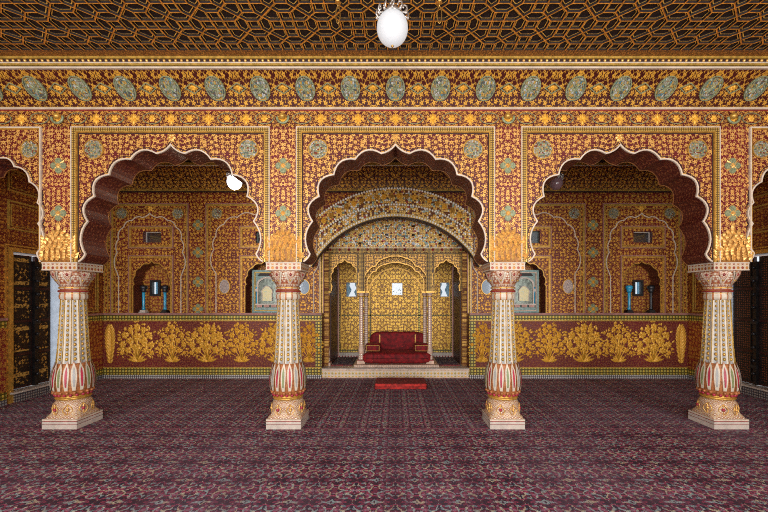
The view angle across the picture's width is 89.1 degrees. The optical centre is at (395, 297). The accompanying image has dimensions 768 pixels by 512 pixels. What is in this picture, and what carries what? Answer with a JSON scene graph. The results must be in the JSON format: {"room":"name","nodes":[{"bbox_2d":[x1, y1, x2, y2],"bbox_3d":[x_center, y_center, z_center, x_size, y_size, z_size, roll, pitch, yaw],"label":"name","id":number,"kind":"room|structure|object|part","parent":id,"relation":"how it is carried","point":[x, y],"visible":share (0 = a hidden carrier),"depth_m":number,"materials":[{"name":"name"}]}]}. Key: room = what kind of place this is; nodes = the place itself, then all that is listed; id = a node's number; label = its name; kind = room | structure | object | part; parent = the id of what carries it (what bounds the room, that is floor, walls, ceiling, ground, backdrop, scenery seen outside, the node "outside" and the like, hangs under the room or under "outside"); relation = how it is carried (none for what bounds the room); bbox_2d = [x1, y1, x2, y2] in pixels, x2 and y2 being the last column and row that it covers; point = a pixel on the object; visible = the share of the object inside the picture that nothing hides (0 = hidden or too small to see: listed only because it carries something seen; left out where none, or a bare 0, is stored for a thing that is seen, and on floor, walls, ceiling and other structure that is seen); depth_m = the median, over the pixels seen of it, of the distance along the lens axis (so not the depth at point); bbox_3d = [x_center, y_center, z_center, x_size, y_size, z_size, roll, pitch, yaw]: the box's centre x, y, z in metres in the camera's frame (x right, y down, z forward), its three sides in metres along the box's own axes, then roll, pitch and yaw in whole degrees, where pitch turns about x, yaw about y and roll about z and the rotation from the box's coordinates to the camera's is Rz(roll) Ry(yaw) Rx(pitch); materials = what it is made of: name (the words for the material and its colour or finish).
{"room":"palace throne room","nodes":[
{"label":"palace throne room","id":0,"kind":"room"},
{"bbox_2d":[0,169,103,406],"bbox_3d":[-6.490,-0.675,3.155,0.630,4.890,11.510,0,0,0],"label":"wall","id":1,"kind":"structure","parent":0,"point":[18,197],"depth_m":6.61,"materials":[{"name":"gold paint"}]},
{"bbox_2d":[10,254,59,402],"bbox_3d":[-6.580,0.495,7.090,0.430,2.550,1.180,0,0,0],"label":"door","id":2,"kind":"structure","parent":1,"relation":"in","point":[36,300],"depth_m":7.03,"materials":[{"name":"wood"}]},
{"bbox_3d":[-6.550,0.405,6.810,0.010,2.210,0.320,0,0,0],"label":"painted panel","id":3,"kind":"part","parent":2,"relation":"part of","materials":[{"name":"black wood"}]},
{"bbox_3d":[-6.544,0.405,6.810,0.022,2.250,0.360,0,0,0],"label":"panel moulding","id":4,"kind":"part","parent":2,"relation":"part of","materials":[{"name":"black wood"}]},
{"bbox_3d":[-6.580,1.675,7.090,0.430,0.190,1.180,0,0,0],"label":"sill","id":5,"kind":"part","parent":2,"relation":"part of","materials":[{"name":"stone"}]},
{"bbox_3d":[-6.544,0.405,7.250,0.022,2.250,0.240,0,0,0],"label":"panel moulding","id":6,"kind":"part","parent":2,"relation":"part of","materials":[{"name":"black wood"}]},
{"bbox_3d":[-6.550,0.405,7.250,0.010,2.210,0.200,0,0,0],"label":"painted panel","id":7,"kind":"part","parent":2,"relation":"part of","materials":[{"name":"black wood"}]},
{"bbox_3d":[-6.420,1.050,7.155,0.070,1.440,2.910,0,0,0],"label":"dado panel","id":8,"kind":"part","parent":1,"relation":"part of","materials":[{"name":"gold metal"}]},
{"bbox_3d":[-6.445,-0.930,7.240,0.020,2.460,2.440,0,0,0],"label":"panel frame","id":9,"kind":"part","parent":1,"relation":"part of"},
{"bbox_2d":[0,56,767,264],"bbox_3d":[0.052,-0.615,5.263,13.055,4.770,0.875,0,0,0],"label":"wall","id":10,"kind":"structure","parent":0,"point":[81,129],"depth_m":5.20,"materials":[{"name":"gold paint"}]},
{"bbox_3d":[-5.600,-1.381,5.205,1.750,1.802,0.030,0,0,0],"label":"arch frame","id":11,"kind":"part","parent":10,"relation":"part of","materials":[{"name":"gold metal"}]},
{"bbox_3d":[-4.500,-1.381,5.214,0.360,1.802,0.012,0,0,0],"label":"pier panel","id":12,"kind":"part","parent":10,"relation":"part of","materials":[{"name":"gold metal"}]},
{"bbox_3d":[-3.000,-1.381,5.202,2.650,1.802,0.035,0,0,0],"label":"arch frame","id":13,"kind":"part","parent":10,"relation":"part of","materials":[{"name":"gold metal"}]},
{"bbox_2d":[167,134,175,142],"bbox_3d":[-3.000,-2.137,5.211,0.120,0.126,0.026,0,0,0],"label":"flower","id":14,"kind":"object","parent":10,"relation":"on","point":[171,138],"depth_m":5.22,"materials":[{"name":"gold metal"}]},
{"bbox_3d":[-1.500,-1.381,5.214,0.360,1.802,0.012,0,0,0],"label":"pier panel","id":15,"kind":"part","parent":10,"relation":"part of","materials":[{"name":"gold metal"}]},
{"bbox_3d":[0.000,-2.927,4.883,12.910,0.146,0.115,0,0,0],"label":"cornice","id":16,"kind":"part","parent":10,"relation":"part of","materials":[{"name":"gold metal"}]},
{"bbox_3d":[0.000,-1.381,5.202,2.650,1.802,0.035,0,0,0],"label":"arch frame","id":17,"kind":"part","parent":10,"relation":"part of","materials":[{"name":"gold metal"}]},
{"bbox_2d":[391,134,399,142],"bbox_3d":[0.000,-2.137,5.211,0.120,0.126,0.026,0,0,0],"label":"flower","id":18,"kind":"object","parent":10,"relation":"on","point":[395,138],"depth_m":5.21,"materials":[{"name":"gold metal"}]},
{"bbox_3d":[1.500,-1.381,5.214,0.360,1.802,0.012,0,0,0],"label":"pier panel","id":19,"kind":"part","parent":10,"relation":"part of","materials":[{"name":"gold metal"}]},
{"bbox_2d":[615,134,623,142],"bbox_3d":[3.000,-2.137,5.211,0.120,0.126,0.026,0,0,0],"label":"flower","id":20,"kind":"object","parent":10,"relation":"on","point":[619,138],"depth_m":5.22,"materials":[{"name":"gold metal"}]},
{"bbox_3d":[3.000,-1.381,5.202,2.650,1.802,0.035,0,0,0],"label":"arch frame","id":21,"kind":"part","parent":10,"relation":"part of","materials":[{"name":"gold metal"}]},
{"bbox_3d":[4.500,-1.381,5.214,0.360,1.802,0.012,0,0,0],"label":"pier panel","id":22,"kind":"part","parent":10,"relation":"part of","materials":[{"name":"gold metal"}]},
{"bbox_3d":[5.600,-1.381,5.205,1.750,1.802,0.030,0,0,0],"label":"arch frame","id":23,"kind":"part","parent":10,"relation":"part of","materials":[{"name":"gold metal"}]},
{"bbox_2d":[0,0,767,55],"bbox_3d":[0.000,-3.058,3.105,12.910,0.124,11.410,0,0,0],"label":"ceiling","id":24,"kind":"structure","parent":0,"point":[27,27],"depth_m":4.34,"materials":[{"name":"paint"}]},
{"bbox_2d":[226,171,241,190],"bbox_3d":[-2.890,-2.461,7.000,0.284,1.078,0.281,0,0,0],"label":"globe lamp","id":25,"kind":"object","parent":24,"relation":"hanging from","point":[233,183],"visible":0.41,"depth_m":6.91,"materials":[{"name":"white glass"}]},
{"bbox_2d":[335,0,340,23],"bbox_3d":[-0.582,-2.888,3.950,0.060,0.225,0.060,0,0,0],"label":"ring","id":26,"kind":"object","parent":24,"relation":"hanging from","point":[337,2],"visible":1,"depth_m":3.95,"materials":[{"name":"gold metal"}]},
{"bbox_2d":[375,0,408,47],"bbox_3d":[-0.030,-2.704,3.750,0.329,0.593,0.326,0,0,0],"label":"globe lamp","id":27,"kind":"object","parent":24,"relation":"hanging from","point":[392,25],"visible":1,"depth_m":3.66,"materials":[{"name":"white glass"}]},
{"bbox_2d":[437,0,441,23],"bbox_3d":[0.446,-2.888,3.950,0.060,0.225,0.060,0,0,0],"label":"ring","id":28,"kind":"object","parent":24,"relation":"hanging from","point":[439,2],"visible":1,"depth_m":3.94,"materials":[{"name":"gold metal"}]},
{"bbox_2d":[549,173,563,190],"bbox_3d":[2.881,-2.458,7.000,0.264,1.086,0.260,0,0,0],"label":"globe lamp","id":29,"kind":"object","parent":24,"relation":"hanging from","point":[555,184],"visible":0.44,"depth_m":6.92,"materials":[{"name":"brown glass"}]},
{"bbox_2d":[103,158,687,377],"bbox_3d":[0.000,-0.615,8.630,12.910,4.770,0.760,0,0,0],"label":"wall","id":30,"kind":"structure","parent":0,"point":[585,228],"depth_m":8.59,"materials":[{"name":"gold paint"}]},
{"bbox_2d":[139,285,148,312],"bbox_3d":[-5.651,0.026,8.750,0.150,0.623,0.146,0,0,0],"label":"colonnette","id":31,"kind":"object","parent":30,"relation":"in","point":[143,288],"visible":0.99,"depth_m":8.72,"materials":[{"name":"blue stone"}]},
{"bbox_3d":[-5.420,-0.874,8.595,1.722,2.424,0.030,0,0,0],"label":"panel frame","id":32,"kind":"part","parent":30,"relation":"part of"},
{"bbox_3d":[-5.387,-0.626,8.592,0.994,1.927,0.035,0,0,0],"label":"niche frame","id":33,"kind":"part","parent":30,"relation":"part of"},
{"bbox_2d":[146,232,160,242],"bbox_3d":[-5.376,-1.347,8.750,0.397,0.243,0.080,0,0,0],"label":"window","id":34,"kind":"structure","parent":30,"relation":"in","point":[151,237],"depth_m":8.73,"materials":[{"name":"grey glass"}]},
{"bbox_2d":[150,280,160,295],"bbox_3d":[-5.491,-0.227,8.950,0.230,0.362,0.100,0,0,0],"label":"window","id":35,"kind":"structure","parent":30,"relation":"in","point":[152,282],"depth_m":8.90,"materials":[{"name":"black wood"}]},
{"bbox_2d":[160,285,169,312],"bbox_3d":[-5.171,0.026,8.750,0.150,0.623,0.146,0,0,0],"label":"colonnette","id":36,"kind":"object","parent":30,"relation":"in","point":[164,288],"visible":1,"depth_m":8.72,"materials":[{"name":"blue wood"}]},
{"bbox_2d":[219,279,230,293],"bbox_3d":[-3.764,-0.254,8.586,0.254,0.340,0.024,0,1,0],"label":"wall mirror","id":37,"kind":"object","parent":30,"relation":"attached to","point":[224,284],"visible":1,"depth_m":8.58,"materials":[{"name":"grey mirror"}]},
{"bbox_3d":[-2.876,-0.626,8.592,1.115,1.927,0.035,0,0,0],"label":"niche frame","id":38,"kind":"part","parent":30,"relation":"part of","materials":[{"name":"gold metal"}]},
{"bbox_2d":[252,270,276,312],"bbox_3d":[-2.881,-0.146,8.768,0.670,0.967,0.105,0,0,0],"label":"panel","id":39,"kind":"object","parent":30,"relation":"attached to","point":[264,300],"visible":0.84,"depth_m":8.75,"materials":[{"name":"teal paint"}]},
{"bbox_2d":[255,304,276,309],"bbox_3d":[-2.881,0.198,8.748,0.520,0.140,0.065,0,0,0],"label":"shelf","id":40,"kind":"object","parent":39,"relation":"attached to","point":[257,306],"depth_m":8.72,"materials":[{"name":"white paint"}]},
{"bbox_3d":[-2.881,-0.874,8.595,2.605,2.424,0.030,0,0,0],"label":"panel frame","id":41,"kind":"part","parent":30,"relation":"part of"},
{"bbox_2d":[299,279,309,294],"bbox_3d":[-2.008,-0.243,8.586,0.254,0.340,0.024,0,1,-4],"label":"wall mirror","id":42,"kind":"object","parent":30,"relation":"attached to","point":[305,286],"visible":0.7,"depth_m":8.58,"materials":[{"name":"grey mirror"}]},
{"bbox_2d":[309,187,481,377],"bbox_3d":[0.000,-0.309,9.406,3.719,4.159,2.188,0,0,0],"label":"throne alcove","id":43,"kind":"object","parent":30,"relation":"attached to","point":[375,256],"visible":0.97,"depth_m":8.95,"materials":[{"name":"gold stone"}]},
{"bbox_2d":[331,357,356,365],"bbox_3d":[-1.235,1.540,9.529,0.490,0.020,1.182,0,0,0],"label":"rug","id":44,"kind":"object","parent":43,"relation":"on","point":[340,361],"visible":1,"depth_m":9.41,"materials":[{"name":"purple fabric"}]},
{"bbox_2d":[346,282,356,296],"bbox_3d":[-1.155,-0.220,10.354,0.290,0.419,0.232,0,0,0],"label":"window","id":45,"kind":"structure","parent":43,"relation":"attached to","point":[348,289],"depth_m":10.45,"materials":[{"name":"white glass"}]},
{"bbox_2d":[366,195,373,202],"bbox_3d":[-0.547,-2.132,8.385,0.182,0.164,0.039,0,0,0],"label":"flower","id":46,"kind":"object","parent":43,"relation":"on","point":[369,198],"depth_m":8.39,"materials":[{"name":"gold metal"}]},
{"bbox_2d":[389,192,396,199],"bbox_3d":[-0.060,-2.195,8.385,0.182,0.164,0.039,0,0,0],"label":"flower","id":47,"kind":"object","parent":43,"relation":"on","point":[392,195],"depth_m":8.39,"materials":[{"name":"gold metal"}]},
{"bbox_3d":[0.000,-0.656,8.945,3.280,0.991,0.110,0,0,0],"label":"screen frame","id":48,"kind":"part","parent":43,"relation":"part of","materials":[{"name":"gold metal"}]},
{"bbox_3d":[0.000,-0.034,8.595,3.345,3.608,0.030,0,0,0],"label":"opening trim","id":49,"kind":"part","parent":43,"relation":"part of","materials":[{"name":"gold metal"}]},
{"bbox_2d":[370,331,422,348],"bbox_3d":[0.049,1.175,9.777,1.368,0.665,0.266,0,0,0],"label":"cushion","id":50,"kind":"object","parent":43,"relation":"on","point":[400,339],"visible":0.45,"depth_m":9.65,"materials":[{"name":"fabric"}]},
{"bbox_2d":[363,349,430,363],"bbox_3d":[0.037,1.375,9.221,1.577,0.270,0.754,0,0,0],"label":"mattress","id":51,"kind":"object","parent":43,"relation":"on","point":[384,356],"visible":0.82,"depth_m":8.86,"materials":[{"name":"fabric"}]},
{"bbox_2d":[365,342,380,351],"bbox_3d":[-0.520,1.152,9.157,0.360,0.190,0.426,0,0,0],"label":"bolster","id":52,"kind":"object","parent":51,"relation":"on","point":[373,346],"visible":1,"depth_m":8.96,"materials":[{"name":"fabric"}]},
{"bbox_2d":[413,342,427,351],"bbox_3d":[0.600,1.152,9.157,0.360,0.190,0.426,0,0,0],"label":"bolster","id":53,"kind":"object","parent":51,"relation":"on","point":[420,346],"visible":0.98,"depth_m":8.96,"materials":[{"name":"fabric"}]},
{"bbox_2d":[419,195,426,202],"bbox_3d":[0.589,-2.132,8.385,0.182,0.164,0.039,0,0,0],"label":"flower","id":54,"kind":"object","parent":43,"relation":"on","point":[422,198],"depth_m":8.39,"materials":[{"name":"gold metal"}]},
{"bbox_2d":[440,282,449,296],"bbox_3d":[1.300,-0.220,10.354,0.260,0.419,0.232,0,0,0],"label":"window","id":55,"kind":"structure","parent":43,"relation":"attached to","point":[447,283],"depth_m":10.45,"materials":[{"name":"white glass"}]},
{"bbox_2d":[441,283,448,295],"bbox_3d":[1.300,-0.220,10.460,0.260,0.419,0.020,0,0,0],"label":"shutter","id":56,"kind":"object","parent":55,"relation":"attached to","point":[447,287],"depth_m":10.45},
{"bbox_2d":[434,357,459,365],"bbox_3d":[1.235,1.540,9.529,0.490,0.020,1.182,0,0,0],"label":"rug","id":57,"kind":"object","parent":43,"relation":"on","point":[442,361],"visible":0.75,"depth_m":9.41,"materials":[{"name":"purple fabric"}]},
{"bbox_3d":[0.000,1.046,8.570,12.830,1.439,0.080,0,0,0],"label":"dado panel","id":58,"kind":"part","parent":30,"relation":"part of","materials":[{"name":"gold metal"}]},
{"bbox_3d":[0.000,-2.662,8.430,12.910,0.675,0.360,0,0,0],"label":"cornice","id":59,"kind":"part","parent":30,"relation":"part of","materials":[{"name":"gold metal"}]},
{"bbox_2d":[481,279,491,294],"bbox_3d":[2.008,-0.243,8.586,0.254,0.340,0.025,0,1,4],"label":"wall mirror","id":60,"kind":"object","parent":30,"relation":"attached to","point":[485,286],"visible":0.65,"depth_m":8.58,"materials":[{"name":"grey mirror"}]},
{"bbox_2d":[514,270,538,312],"bbox_3d":[2.881,-0.146,8.768,0.670,0.967,0.105,0,0,0],"label":"panel","id":61,"kind":"object","parent":30,"relation":"attached to","point":[526,300],"visible":0.82,"depth_m":8.75,"materials":[{"name":"teal paint"}]},
{"bbox_2d":[514,304,535,309],"bbox_3d":[2.881,0.198,8.748,0.520,0.140,0.065,0,0,0],"label":"shelf","id":62,"kind":"object","parent":61,"relation":"attached to","point":[516,306],"depth_m":8.72,"materials":[{"name":"white paint"}]},
{"bbox_3d":[2.881,-0.874,8.595,2.605,2.424,0.030,0,0,0],"label":"panel frame","id":63,"kind":"part","parent":30,"relation":"part of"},
{"bbox_2d":[531,232,537,242],"bbox_3d":[3.080,-1.347,8.750,0.221,0.265,0.080,0,0,0],"label":"window","id":64,"kind":"structure","parent":30,"relation":"in","point":[534,236],"depth_m":8.75,"materials":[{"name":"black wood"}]},
{"bbox_3d":[2.876,-0.626,8.592,1.115,1.927,0.035,0,0,0],"label":"niche frame","id":65,"kind":"part","parent":30,"relation":"part of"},
{"bbox_2d":[562,279,573,293],"bbox_3d":[3.797,-0.254,8.586,0.254,0.340,0.024,0,1,0],"label":"wall mirror","id":66,"kind":"object","parent":30,"relation":"attached to","point":[567,285],"visible":1,"depth_m":8.58,"materials":[{"name":"grey mirror"}]},
{"bbox_2d":[624,285,633,312],"bbox_3d":[5.241,0.026,8.750,0.150,0.623,0.146,0,0,0],"label":"colonnette","id":67,"kind":"object","parent":30,"relation":"in","point":[628,288],"visible":0.99,"depth_m":8.72,"materials":[{"name":"blue wood"}]},
{"bbox_2d":[632,280,643,295],"bbox_3d":[5.546,-0.227,8.950,0.230,0.362,0.100,0,0,0],"label":"window","id":68,"kind":"structure","parent":30,"relation":"in","point":[640,283],"depth_m":8.90,"materials":[{"name":"black wood"}]},
{"bbox_2d":[633,232,649,242],"bbox_3d":[5.464,-1.347,8.750,0.420,0.243,0.080,0,0,0],"label":"window","id":69,"kind":"structure","parent":30,"relation":"in","point":[638,237],"depth_m":8.73,"materials":[{"name":"grey glass"}]},
{"bbox_3d":[5.431,-0.874,8.595,1.722,2.424,0.030,0,0,0],"label":"panel frame","id":70,"kind":"part","parent":30,"relation":"part of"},
{"bbox_3d":[5.447,-0.626,8.592,0.982,1.927,0.035,0,0,0],"label":"niche frame","id":71,"kind":"part","parent":30,"relation":"part of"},
{"bbox_2d":[646,285,655,312],"bbox_3d":[5.731,0.026,8.750,0.150,0.623,0.146,0,0,0],"label":"colonnette","id":72,"kind":"object","parent":30,"relation":"in","point":[650,288],"visible":0.98,"depth_m":8.72,"materials":[{"name":"black stone"}]},
{"bbox_2d":[687,171,767,379],"bbox_3d":[6.490,-0.675,3.155,0.630,4.890,11.510,0,0,0],"label":"wall","id":73,"kind":"structure","parent":0,"point":[760,193],"depth_m":8.21,"materials":[{"name":"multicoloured paint"}]},
{"bbox_3d":[6.420,1.050,7.155,0.070,1.440,2.910,0,0,0],"label":"dado panel","id":74,"kind":"part","parent":73,"relation":"part of","materials":[{"name":"red paint"}]},
{"bbox_3d":[6.445,-0.930,7.240,0.020,2.460,2.440,0,0,0],"label":"panel frame","id":75,"kind":"part","parent":73,"relation":"part of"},
{"bbox_2d":[731,255,767,399],"bbox_3d":[6.580,0.495,7.090,0.430,2.550,1.180,0,0,0],"label":"door","id":76,"kind":"structure","parent":73,"relation":"in","point":[749,302],"depth_m":7.08,"materials":[{"name":"wood"}]},
{"bbox_3d":[6.550,0.405,7.348,0.010,2.210,0.325,0,0,0],"label":"painted panel","id":77,"kind":"part","parent":76,"relation":"part of","materials":[{"name":"brown wood"}]},
{"bbox_3d":[6.544,0.405,7.348,0.022,2.250,0.365,0,0,0],"label":"panel moulding","id":78,"kind":"part","parent":76,"relation":"part of","materials":[{"name":"black wood"}]},
{"bbox_3d":[6.580,1.675,7.090,0.430,0.190,1.180,0,0,0],"label":"sill","id":79,"kind":"part","parent":76,"relation":"part of","materials":[{"name":"stone"}]},
{"bbox_3d":[6.544,0.405,6.810,0.022,2.250,0.360,0,0,0],"label":"panel moulding","id":80,"kind":"part","parent":76,"relation":"part of","materials":[{"name":"black wood"}]},
{"bbox_3d":[6.550,0.405,6.810,0.010,2.210,0.320,0,0,0],"label":"painted panel","id":81,"kind":"part","parent":76,"relation":"part of","materials":[{"name":"black wood"}]},
{"bbox_3d":[0.000,1.830,3.005,12.910,0.120,11.210,0,0,0],"label":"floor","id":82,"kind":"structure","parent":0,"visible":0},
{"bbox_2d":[0,429,767,511],"bbox_3d":[0.000,1.764,1.370,12.870,0.012,7.740,0,0,0],"label":"carpet","id":83,"kind":"object","parent":82,"relation":"on","point":[42,470],"visible":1,"depth_m":4.00,"materials":[{"name":"carpet"}]},
{"bbox_2d":[0,378,767,428],"bbox_3d":[0.000,1.763,6.912,12.870,0.014,3.335,0,0,0],"label":"carpet","id":84,"kind":"object","parent":82,"relation":"on","point":[125,403],"visible":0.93,"depth_m":6.57,"materials":[{"name":"purple carpet"}]},
{"bbox_2d":[41,262,102,428],"bbox_3d":[-4.500,0.639,5.453,0.508,2.238,0.512,0,0,0],"label":"column","id":85,"kind":"structure","parent":84,"relation":"on","point":[73,376],"depth_m":5.31,"materials":[{"name":"white stone"}]},
{"bbox_3d":[-4.500,1.116,5.453,0.476,0.448,0.476,0,0,0],"label":"lotus bulb","id":86,"kind":"part","parent":85,"relation":"part of","materials":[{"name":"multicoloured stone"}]},
{"bbox_2d":[266,262,308,428],"bbox_3d":[-1.500,0.639,5.453,0.508,2.238,0.512,0,0,0],"label":"column","id":87,"kind":"structure","parent":84,"relation":"on","point":[288,377],"depth_m":5.29,"materials":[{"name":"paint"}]},
{"bbox_3d":[-1.500,1.116,5.453,0.476,0.448,0.476,0,0,0],"label":"lotus bulb","id":88,"kind":"part","parent":87,"relation":"part of","materials":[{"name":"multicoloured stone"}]},
{"bbox_2d":[375,378,426,388],"bbox_3d":[0.100,1.705,7.796,1.000,0.106,0.607,0,0,0],"label":"carpeted step","id":89,"kind":"structure","parent":84,"relation":"on","point":[381,383],"depth_m":7.54,"materials":[{"name":"carpet"}]},
{"bbox_2d":[482,262,524,428],"bbox_3d":[1.500,0.639,5.453,0.508,2.238,0.512,0,0,0],"label":"column","id":90,"kind":"structure","parent":84,"relation":"on","point":[502,377],"depth_m":5.29,"materials":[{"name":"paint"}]},
{"bbox_3d":[1.500,1.116,5.453,0.476,0.448,0.476,0,0,0],"label":"lotus bulb","id":91,"kind":"part","parent":90,"relation":"part of","materials":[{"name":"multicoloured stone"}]},
{"bbox_2d":[688,262,749,428],"bbox_3d":[4.500,0.639,5.453,0.508,2.238,0.512,0,0,0],"label":"column","id":92,"kind":"structure","parent":84,"relation":"on","point":[717,376],"depth_m":5.31,"materials":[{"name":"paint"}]},
{"bbox_3d":[4.500,1.116,5.453,0.476,0.448,0.476,0,0,0],"label":"lotus bulb","id":93,"kind":"part","parent":92,"relation":"part of","materials":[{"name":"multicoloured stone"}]}
]}

